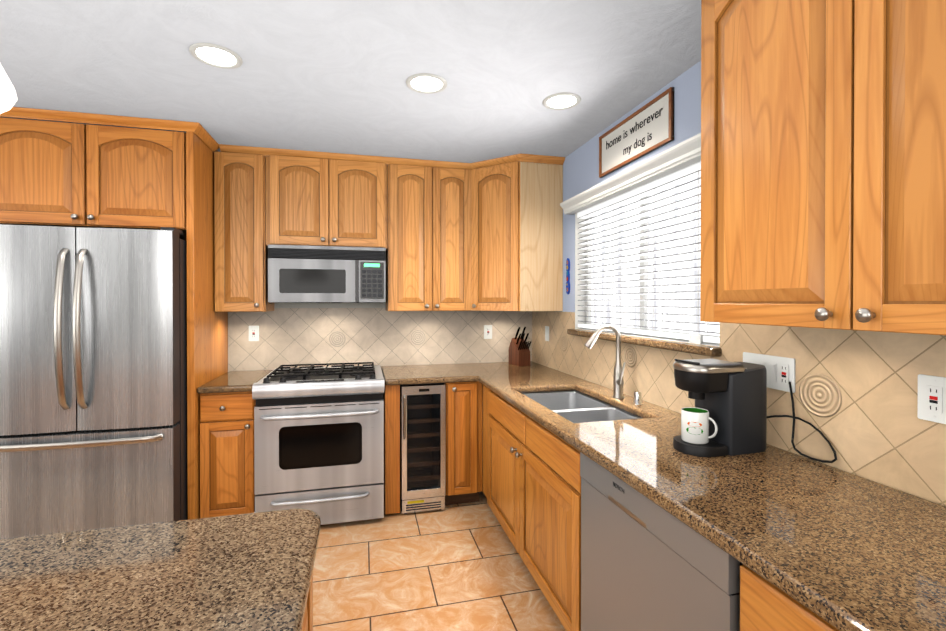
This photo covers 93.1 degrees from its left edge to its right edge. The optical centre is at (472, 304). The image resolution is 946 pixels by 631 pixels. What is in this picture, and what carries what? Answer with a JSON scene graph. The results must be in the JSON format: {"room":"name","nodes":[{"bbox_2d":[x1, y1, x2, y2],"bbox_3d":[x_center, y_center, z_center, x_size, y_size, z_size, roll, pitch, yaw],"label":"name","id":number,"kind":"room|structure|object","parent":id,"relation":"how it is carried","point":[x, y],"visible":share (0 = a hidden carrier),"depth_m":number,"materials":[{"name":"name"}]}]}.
{"room":"kitchen","nodes":[
{"label":"kitchen","id":0,"kind":"room"},
{"bbox_2d":[0,0,700,165],"bbox_3d":[-1.429,-1.033,-0.254,6.300,0.001,7.000,0,0,-14],"label":"ceiling","id":1,"kind":"structure","parent":0,"point":[330,76],"depth_m":1.96,"materials":[{"name":"white paint"}]},
{"bbox_2d":[0,64,17,113],"bbox_3d":[-0.737,-0.650,0.433,0.414,0.771,0.414,0,0,-14],"label":"shade","id":2,"kind":"object","parent":1,"relation":"hanging from","point":[8,98],"visible":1,"depth_m":0.59,"materials":[{"name":"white glass"}]},
{"bbox_2d":[189,43,242,68],"bbox_3d":[-1.077,-1.041,1.881,0.196,0.008,0.196,0,0,-14],"label":"recessed light","id":3,"kind":"object","parent":1,"relation":"in","point":[215,55],"visible":1,"depth_m":1.87,"materials":[{"name":"white"}]},
{"bbox_2d":[406,73,446,93],"bbox_3d":[-0.219,-1.042,2.117,0.196,0.008,0.196,0,0,-14],"label":"recessed light","id":4,"kind":"object","parent":1,"relation":"in","point":[426,83],"visible":1,"depth_m":2.11,"materials":[{"name":"white"}]},
{"bbox_2d":[542,92,580,109],"bbox_3d":[0.456,-1.043,2.303,0.196,0.008,0.196,0,0,-14],"label":"recessed light","id":5,"kind":"object","parent":1,"relation":"in","point":[562,101],"visible":1,"depth_m":2.30,"materials":[{"name":"white"}]},
{"bbox_2d":[228,260,531,471],"bbox_3d":[-2.408,0.173,3.117,6.000,2.450,0.001,0,0,-14],"label":"wall","id":6,"kind":"structure","parent":0,"point":[300,333],"depth_m":3.50,"materials":[{"name":"beige tile"}]},
{"bbox_2d":[214,144,273,311],"bbox_3d":[-1.593,-0.503,3.139,0.312,1.096,0.335,0,0,-14],"label":"upper cabinet","id":7,"kind":"object","parent":6,"relation":"attached to","point":[240,250],"depth_m":2.98,"materials":[{"name":"brown wood"}]},
{"bbox_2d":[249,326,258,340],"bbox_3d":[-1.618,0.210,3.306,0.070,0.115,0.008,0,0,-14],"label":"electrical outlet plate","id":8,"kind":"object","parent":6,"relation":"attached to","point":[253,333],"depth_m":3.30,"materials":[{"name":"white plastic"}]},
{"bbox_2d":[266,148,385,247],"bbox_3d":[-1.045,-0.729,3.272,0.812,0.646,0.335,0,0,-14],"label":"upper cabinet","id":9,"kind":"object","parent":6,"relation":"attached to","point":[313,198],"depth_m":3.10,"materials":[{"name":"brown wood"}]},
{"bbox_2d":[268,244,385,302],"bbox_3d":[-1.032,-0.207,3.241,0.766,0.388,0.401,0,0,-14],"label":"microwave","id":10,"kind":"object","parent":9,"relation":"attached to","point":[315,274],"visible":1,"depth_m":3.05,"materials":[{"name":"silver metal"}]},
{"bbox_2d":[329,331,345,346],"bbox_3d":[-1.044,0.264,3.450,0.128,0.128,0.003,0,0,-14],"label":"tile medallion","id":11,"kind":"object","parent":6,"relation":"attached to","point":[337,338],"visible":1,"depth_m":3.45,"materials":[{"name":"beige tile"}]},
{"bbox_2d":[410,330,425,345],"bbox_3d":[-0.442,0.263,3.597,0.128,0.128,0.003,0,0,-14],"label":"tile medallion","id":12,"kind":"object","parent":6,"relation":"attached to","point":[417,337],"visible":1,"depth_m":3.60,"materials":[{"name":"beige tile"}]},
{"bbox_2d":[386,157,461,310],"bbox_3d":[-0.324,-0.505,3.429,0.658,1.096,0.376,0,0,-14],"label":"upper cabinet","id":13,"kind":"object","parent":6,"relation":"attached to","point":[424,197],"depth_m":3.27,"materials":[{"name":"brown wood"}]},
{"bbox_2d":[484,325,491,338],"bbox_3d":[0.126,0.226,3.733,0.070,0.115,0.008,0,0,-14],"label":"electrical outlet plate","id":14,"kind":"object","parent":6,"relation":"attached to","point":[487,328],"depth_m":3.73,"materials":[{"name":"white plastic"}]},
{"bbox_2d":[478,164,521,303],"bbox_3d":[0.153,-0.481,3.253,0.273,0.924,0.282,0,0,-14],"label":"door","id":15,"kind":"structure","parent":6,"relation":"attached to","point":[486,235],"depth_m":3.22,"materials":[{"name":"brown wood"}]},
{"bbox_2d":[462,153,564,310],"bbox_3d":[0.253,-0.505,3.448,0.668,1.096,0.613,0,0,-14],"label":"upper cabinet","id":16,"kind":"object","parent":6,"relation":"attached to","point":[542,184],"depth_m":3.21,"materials":[{"name":"brown wood"}]},
{"bbox_2d":[313,472,565,630],"bbox_3d":[-1.429,1.417,-0.239,6.300,0.001,7.000,0,0,-14],"label":"floor","id":17,"kind":"structure","parent":0,"point":[458,567],"depth_m":2.30,"materials":[{"name":"tile"}]},
{"bbox_2d":[0,223,187,538],"bbox_3d":[-2.154,0.487,2.693,0.892,1.826,0.907,0,0,-14],"label":"fridge","id":18,"kind":"object","parent":17,"relation":"on","point":[93,378],"visible":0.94,"depth_m":2.34,"materials":[{"name":"grey metal"}]},
{"bbox_2d":[0,107,227,518],"bbox_3d":[-2.184,0.175,2.801,1.078,2.449,0.717,0,0,-14],"label":"cabinet","id":19,"kind":"object","parent":17,"relation":"on","point":[64,174],"visible":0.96,"depth_m":2.54,"materials":[{"name":"brown wood"}]},
{"bbox_2d":[200,391,254,517],"bbox_3d":[-1.559,0.962,3.009,0.312,0.872,0.620,0,0,-14],"label":"base cabinet","id":20,"kind":"object","parent":17,"relation":"on","point":[226,453],"depth_m":2.71,"materials":[{"name":"brown wood"}]},
{"bbox_2d":[197,370,272,393],"bbox_3d":[-1.557,0.504,2.992,0.313,0.040,0.648,0,0,-14],"label":"countertop","id":21,"kind":"structure","parent":20,"relation":"on","point":[231,381],"depth_m":2.80,"materials":[{"name":"brown stone"}]},
{"bbox_2d":[302,572,312,630],"bbox_3d":[-1.371,0.984,-0.644,2.741,0.872,2.911,0,0,-14],"label":"base cabinet","id":22,"kind":"object","parent":17,"relation":"on","point":[307,625],"depth_m":1.00,"materials":[{"name":"brown wood"}]},
{"bbox_2d":[0,508,320,630],"bbox_3d":[-1.379,0.526,-0.660,2.800,0.040,2.970,0,0,-14],"label":"countertop","id":23,"kind":"structure","parent":22,"relation":"on","point":[247,572],"depth_m":0.82,"materials":[{"name":"brown stone"}]},
{"bbox_2d":[252,362,383,524],"bbox_3d":[-1.013,0.918,3.071,0.766,0.960,0.738,0,0,-14],"label":"range","id":24,"kind":"object","parent":17,"relation":"on","point":[319,440],"visible":1,"depth_m":2.78,"materials":[{"name":"silver metal"}]},
{"bbox_2d":[400,383,445,513],"bbox_3d":[-0.395,0.966,3.260,0.296,0.862,0.649,0,0,-14],"label":"wine cooler","id":25,"kind":"object","parent":17,"relation":"on","point":[422,448],"visible":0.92,"depth_m":3.01,"materials":[{"name":"silver"}]},
{"bbox_2d":[445,381,481,504],"bbox_3d":[-0.128,0.960,3.360,0.254,0.872,0.620,0,0,-14],"label":"base cabinet","id":26,"kind":"object","parent":17,"relation":"on","point":[463,400],"depth_m":3.06,"materials":[{"name":"brown wood"}]},
{"bbox_2d":[381,364,472,384],"bbox_3d":[-0.363,0.503,3.285,0.588,0.040,0.648,0,0,-14],"label":"countertop","id":27,"kind":"structure","parent":26,"relation":"on","point":[433,373],"depth_m":3.11,"materials":[{"name":"brown stone"}]},
{"bbox_2d":[483,385,838,630],"bbox_3d":[0.705,0.970,1.645,0.654,0.872,3.150,0,0,-14],"label":"base cabinet","id":28,"kind":"object","parent":17,"relation":"on","point":[531,481],"visible":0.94,"depth_m":1.95,"materials":[{"name":"brown wood"}]},
{"bbox_2d":[457,361,945,630],"bbox_3d":[0.635,0.511,1.908,0.663,0.040,3.798,0,0,-14],"label":"countertop","id":29,"kind":"structure","parent":28,"relation":"on","point":[839,549],"depth_m":1.08,"materials":[{"name":"brown stone"}]},
{"bbox_2d":[509,327,530,365],"bbox_3d":[0.376,0.328,3.577,0.105,0.306,0.184,0,0,-26],"label":"knife block","id":30,"kind":"object","parent":29,"relation":"on","point":[519,352],"visible":1,"depth_m":3.54,"materials":[{"name":"brown wood"}]},
{"bbox_2d":[522,391,640,422],"bbox_3d":[0.523,0.644,2.304,0.449,0.230,0.844,0,0,-14],"label":"sink basin","id":31,"kind":"object","parent":29,"relation":"in","point":[575,407],"visible":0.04,"depth_m":2.48,"materials":[{"name":"silver metal"}]},
{"bbox_2d":[585,324,625,398],"bbox_3d":[0.697,0.295,2.352,0.197,0.384,0.125,0,0,-14],"label":"faucet","id":32,"kind":"object","parent":29,"relation":"on","point":[618,376],"visible":1,"depth_m":2.35,"materials":[{"name":"silver metal"}]},
{"bbox_2d":[633,391,641,404],"bbox_3d":[0.811,0.458,2.207,0.042,0.061,0.041,0,0,-14],"label":"cap","id":33,"kind":"object","parent":29,"relation":"on","point":[637,397],"visible":1,"depth_m":2.19,"materials":[{"name":"silver metal"}]},
{"bbox_2d":[673,359,836,462],"bbox_3d":[0.888,0.339,1.472,0.365,0.307,0.335,0,0,-14],"label":"brewer","id":34,"kind":"object","parent":29,"relation":"on","point":[730,397],"visible":0.94,"depth_m":1.48,"materials":[{"name":"grey plastic"}]},
{"bbox_2d":[681,407,717,443],"bbox_3d":[0.755,0.409,1.512,0.086,0.105,0.103,0,0,-14],"label":"coffee mug","id":35,"kind":"object","parent":34,"relation":"on","point":[694,425],"visible":1,"depth_m":1.49,"materials":[{"name":"white ceramic"}]},
{"bbox_2d":[580,452,742,630],"bbox_3d":[0.771,0.974,1.389,0.610,0.868,0.690,0,0,-14],"label":"dishwasher","id":36,"kind":"object","parent":17,"relation":"on","point":[647,564],"visible":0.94,"depth_m":1.28,"materials":[{"name":"grey metal"}]},
{"bbox_2d":[532,61,945,505],"bbox_3d":[1.392,0.188,0.445,0.110,2.450,7.000,0,0,-14],"label":"wall","id":37,"kind":"structure","parent":0,"point":[875,428],"depth_m":1.47,"materials":[{"name":"beige tile"}]},
{"bbox_2d":[545,326,548,340],"bbox_3d":[0.575,0.225,3.509,0.017,0.115,0.070,0,0,-14],"label":"electrical outlet plate","id":38,"kind":"object","parent":37,"relation":"attached to","point":[546,327],"depth_m":3.50,"materials":[{"name":"white plastic"}]},
{"bbox_2d":[560,335,567,350],"bbox_3d":[0.653,0.275,3.221,0.003,0.116,0.116,0,0,-14],"label":"tile medallion","id":39,"kind":"object","parent":37,"relation":"attached to","point":[563,342],"visible":1,"depth_m":3.22,"materials":[{"name":"beige tile"}]},
{"bbox_2d":[566,258,569,293],"bbox_3d":[0.665,-0.201,3.142,0.014,0.253,0.048,0,0,-14],"label":"ornament","id":40,"kind":"object","parent":37,"relation":"hanging from","point":[568,276],"visible":0.98,"depth_m":3.13,"materials":[{"name":"blue paint"}]},
{"bbox_2d":[624,346,636,366],"bbox_3d":[0.850,0.280,2.419,0.003,0.116,0.116,0,0,-14],"label":"tile medallion","id":41,"kind":"object","parent":37,"relation":"attached to","point":[630,356],"visible":1,"depth_m":2.42,"materials":[{"name":"beige tile"}]},
{"bbox_2d":[560,133,700,214],"bbox_3d":[0.801,-0.653,2.418,0.094,0.074,1.343,0,0,-14],"label":"window valance","id":42,"kind":"object","parent":37,"relation":"attached to","point":[681,155],"visible":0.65,"depth_m":2.21,"materials":[{"name":"white paint"}]},
{"bbox_2d":[599,87,673,177],"bbox_3d":[0.847,-0.888,2.390,0.019,0.244,0.650,0,0,-14],"label":"sign frame","id":43,"kind":"object","parent":37,"relation":"attached to","point":[647,128],"visible":1,"depth_m":2.32,"materials":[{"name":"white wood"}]},
{"bbox_2d":[567,329,721,356],"bbox_3d":[0.873,0.188,2.456,0.149,0.038,1.327,0,0,-14],"label":"window sill","id":44,"kind":"structure","parent":37,"relation":"attached to","point":[710,351],"depth_m":2.12,"materials":[{"name":"brown stone"}]},
{"bbox_2d":[586,176,719,343],"bbox_3d":[0.901,-0.230,2.446,0.102,0.796,1.275,0,0,-14],"label":"window unit","id":45,"kind":"structure","parent":37,"relation":"in","point":[695,337],"depth_m":2.41,"materials":[{"name":"white glass"}]},
{"bbox_2d":[577,161,719,342],"bbox_3d":[0.889,-0.236,2.442,0.056,0.781,1.267,0,0,-14],"label":"window blinds","id":46,"kind":"object","parent":45,"relation":"attached to","point":[677,177],"visible":0.71,"depth_m":2.32,"materials":[{"name":"white plastic"}]},
{"bbox_2d":[743,352,794,392],"bbox_3d":[1.047,0.237,1.596,0.011,0.115,0.208,0,0,-14],"label":"electrical outlet plate","id":47,"kind":"object","parent":37,"relation":"attached to","point":[780,370],"depth_m":1.56,"materials":[{"name":"white plastic"}]},
{"bbox_2d":[799,373,841,416],"bbox_3d":[1.095,0.286,1.416,0.003,0.136,0.136,0,0,-14],"label":"tile medallion","id":48,"kind":"object","parent":37,"relation":"attached to","point":[820,395],"visible":1,"depth_m":1.41,"materials":[{"name":"beige tile"}]},
{"bbox_2d":[700,0,945,334],"bbox_3d":[1.022,-0.491,1.013,0.334,1.096,1.008,0,0,-14],"label":"upper cabinet","id":49,"kind":"object","parent":37,"relation":"attached to","point":[823,163],"visible":1,"depth_m":1.05,"materials":[{"name":"brown wood"}]},
{"bbox_2d":[917,374,945,423],"bbox_3d":[1.163,0.237,1.128,0.008,0.115,0.070,0,0,-14],"label":"electrical outlet plate","id":50,"kind":"object","parent":37,"relation":"attached to","point":[931,392],"depth_m":1.13,"materials":[{"name":"white plastic"}]}
]}

